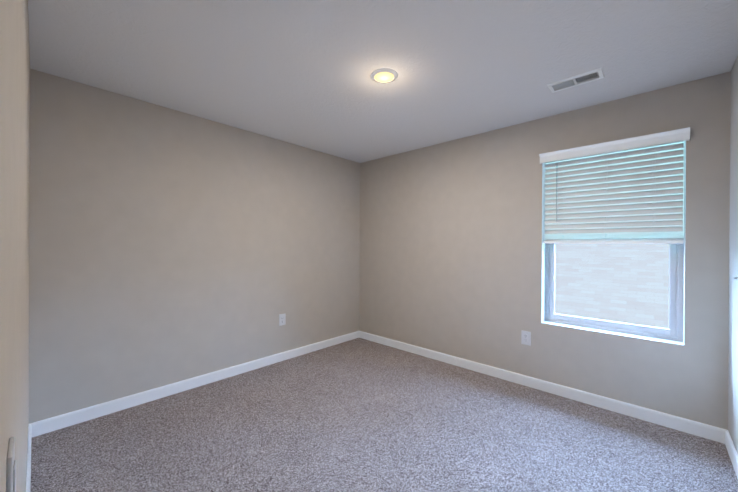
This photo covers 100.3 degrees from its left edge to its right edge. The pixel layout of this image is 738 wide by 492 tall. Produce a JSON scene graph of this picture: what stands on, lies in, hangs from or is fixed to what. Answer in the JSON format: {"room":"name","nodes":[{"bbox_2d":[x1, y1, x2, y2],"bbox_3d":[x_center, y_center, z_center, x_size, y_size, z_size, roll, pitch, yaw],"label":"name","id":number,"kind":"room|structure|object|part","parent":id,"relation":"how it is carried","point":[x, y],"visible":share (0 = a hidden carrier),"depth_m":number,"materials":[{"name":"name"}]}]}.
{"room":"empty bedroom","nodes":[
{"label":"empty bedroom","id":0,"kind":"room"},
{"bbox_2d":[0,0,29,491],"bbox_3d":[-0.995,0.058,0.799,3.512,2.440,0.120,0,0,43],"label":"wall","id":1,"kind":"structure","parent":0,"point":[14,193],"depth_m":0.63,"materials":[{"name":"beige paint"}]},
{"bbox_2d":[6,437,14,491],"bbox_3d":[-0.570,0.383,0.490,0.075,0.127,0.006,0,0,43],"label":"switch plate","id":2,"kind":"object","parent":1,"relation":"attached to","point":[10,459],"visible":0.94,"depth_m":0.47,"materials":[{"name":"white plastic"}]},
{"bbox_2d":[13,460,15,491],"bbox_3d":[-0.567,0.383,0.493,0.033,0.065,0.002,0,0,43],"label":"rocker light switch","id":3,"kind":"object","parent":1,"relation":"attached to","point":[14,478],"visible":1,"depth_m":0.48,"materials":[{"name":"white plastic"}]},
{"bbox_2d":[26,424,31,491],"bbox_3d":[-0.996,1.232,0.885,3.378,0.092,0.014,0,0,43],"label":"baseboard","id":4,"kind":"structure","parent":1,"relation":"attached to","point":[28,481],"depth_m":1.69,"materials":[{"name":"white wood"}]},
{"bbox_2d":[29,69,359,423],"bbox_3d":[-1.216,0.053,3.235,0.120,2.440,3.397,0,0,43],"label":"wall","id":5,"kind":"structure","parent":0,"point":[167,246],"depth_m":2.60,"materials":[{"name":"beige paint"}]},
{"bbox_2d":[30,331,358,436],"bbox_3d":[-1.190,1.227,3.174,0.014,0.092,3.112,0,0,43],"label":"baseboard","id":6,"kind":"structure","parent":5,"relation":"attached to","point":[48,425],"depth_m":2.61,"materials":[{"name":"white wood"}]},
{"bbox_2d":[279,313,285,325],"bbox_3d":[-0.962,0.818,3.422,0.007,0.127,0.080,0,0,43],"label":"outlet","id":7,"kind":"object","parent":5,"relation":"attached to","point":[281,321],"visible":1,"depth_m":3.42,"materials":[{"name":"white plastic"}]},
{"bbox_2d":[28,0,737,162],"bbox_3d":[0.081,-1.217,2.041,3.632,0.120,3.397,0,0,43],"label":"ceiling","id":8,"kind":"structure","parent":0,"point":[297,72],"depth_m":1.89,"materials":[{"name":"white paint"}]},
{"bbox_2d":[370,68,397,83],"bbox_3d":[0.104,-1.149,2.096,0.188,0.016,0.188,0,0,43],"label":"recessed light","id":9,"kind":"object","parent":8,"relation":"in","point":[384,75],"visible":1,"depth_m":2.08,"materials":[{"name":"white"}]},
{"bbox_2d":[547,68,604,92],"bbox_3d":[1.434,-1.199,2.143,0.318,0.119,0.150,0,0,43],"label":"ceiling vent","id":10,"kind":"object","parent":8,"relation":"in","point":[563,84],"visible":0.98,"depth_m":2.13,"materials":[{"name":"white metal"}]},
{"bbox_2d":[30,338,737,491],"bbox_3d":[0.065,1.343,2.044,3.632,0.120,3.397,0,0,43],"label":"floor","id":11,"kind":"structure","parent":0,"point":[359,415],"depth_m":2.03,"materials":[{"name":"grey carpet"}]},
{"bbox_2d":[359,331,727,443],"bbox_3d":[1.107,1.242,3.160,3.378,0.092,0.014,0,0,43],"label":"baseboard","id":12,"kind":"structure","parent":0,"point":[706,431],"depth_m":2.58,"materials":[{"name":"white wood"}]},
{"bbox_2d":[359,71,730,429],"bbox_3d":[1.214,0.069,3.188,3.512,2.440,0.165,0,0,43],"label":"wall","id":13,"kind":"structure","parent":0,"point":[450,247],"depth_m":2.86,"materials":[{"name":"beige paint"}]},
{"bbox_2d":[521,330,530,345],"bbox_3d":[1.452,0.851,2.848,0.080,0.127,0.007,0,0,43],"label":"outlet","id":14,"kind":"object","parent":13,"relation":"attached to","point":[525,337],"visible":1,"depth_m":2.85,"materials":[{"name":"white plastic"}]},
{"bbox_2d":[541,140,685,344],"bbox_3d":[1.916,-0.054,2.495,0.898,1.495,0.099,0,0,43],"label":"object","id":15,"kind":"object","parent":13,"relation":"in","point":[580,327],"visible":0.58,"depth_m":2.55,"materials":[{"name":"white"}]},
{"bbox_2d":[545,144,684,341],"bbox_3d":[1.971,-0.053,2.555,0.896,1.493,0.061,0,0,43],"label":"window","id":16,"kind":"structure","parent":13,"relation":"in","point":[679,286],"depth_m":2.42,"materials":[{"name":"white plastic"}]},
{"bbox_3d":[1.966,0.294,2.553,0.758,0.660,0.003,0,0,43],"label":"glass","id":17,"kind":"part","parent":16,"relation":"part of","materials":[{"name":"clear glass"}]},
{"bbox_3d":[1.962,0.294,2.548,0.820,0.730,0.038,0,0,43],"label":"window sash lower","id":18,"kind":"part","parent":16,"relation":"part of","materials":[{"name":"white plastic"}]},
{"bbox_2d":[539,127,689,243],"bbox_3d":[1.895,-0.417,2.469,0.934,0.803,0.110,0,0,43],"label":"window blinds","id":19,"kind":"object","parent":16,"relation":"attached to","point":[638,226],"visible":0.98,"depth_m":2.42,"materials":[{"name":"white plastic"}]},
{"bbox_3d":[1.909,-0.031,2.488,0.880,0.026,0.052,0,0,43],"label":"rail","id":20,"kind":"part","parent":19,"relation":"part of","materials":[{"name":"white plastic"}]},
{"bbox_2d":[725,431,737,478],"bbox_3d":[2.167,1.250,1.829,0.014,0.092,0.501,0,0,43],"label":"baseboard","id":21,"kind":"structure","parent":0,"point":[731,450],"depth_m":1.85,"materials":[{"name":"white wood"}]},
{"bbox_2d":[728,56,737,453],"bbox_3d":[1.347,0.073,0.834,0.120,2.441,3.112,0,0,43],"label":"wall","id":22,"kind":"structure","parent":0,"point":[733,350],"depth_m":1.91,"materials":[{"name":"beige paint"}]},
{"label":"outside","id":23,"kind":"structure","parent":0,"visible":0},
{"bbox_2d":[555,244,668,328],"bbox_3d":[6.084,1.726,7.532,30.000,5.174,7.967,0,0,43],"label":"window pane","id":24,"kind":"structure","parent":23,"point":[658,312],"depth_m":8.48,"materials":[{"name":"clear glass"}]},
{"bbox_2d":[545,141,684,238],"bbox_3d":[1.945,-0.430,2.523,0.892,0.735,0.002,0,0,43],"label":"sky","id":25,"kind":"structure","parent":23,"point":[672,234],"depth_m":2.46,"materials":[{"name":"clear glass"}]}
]}

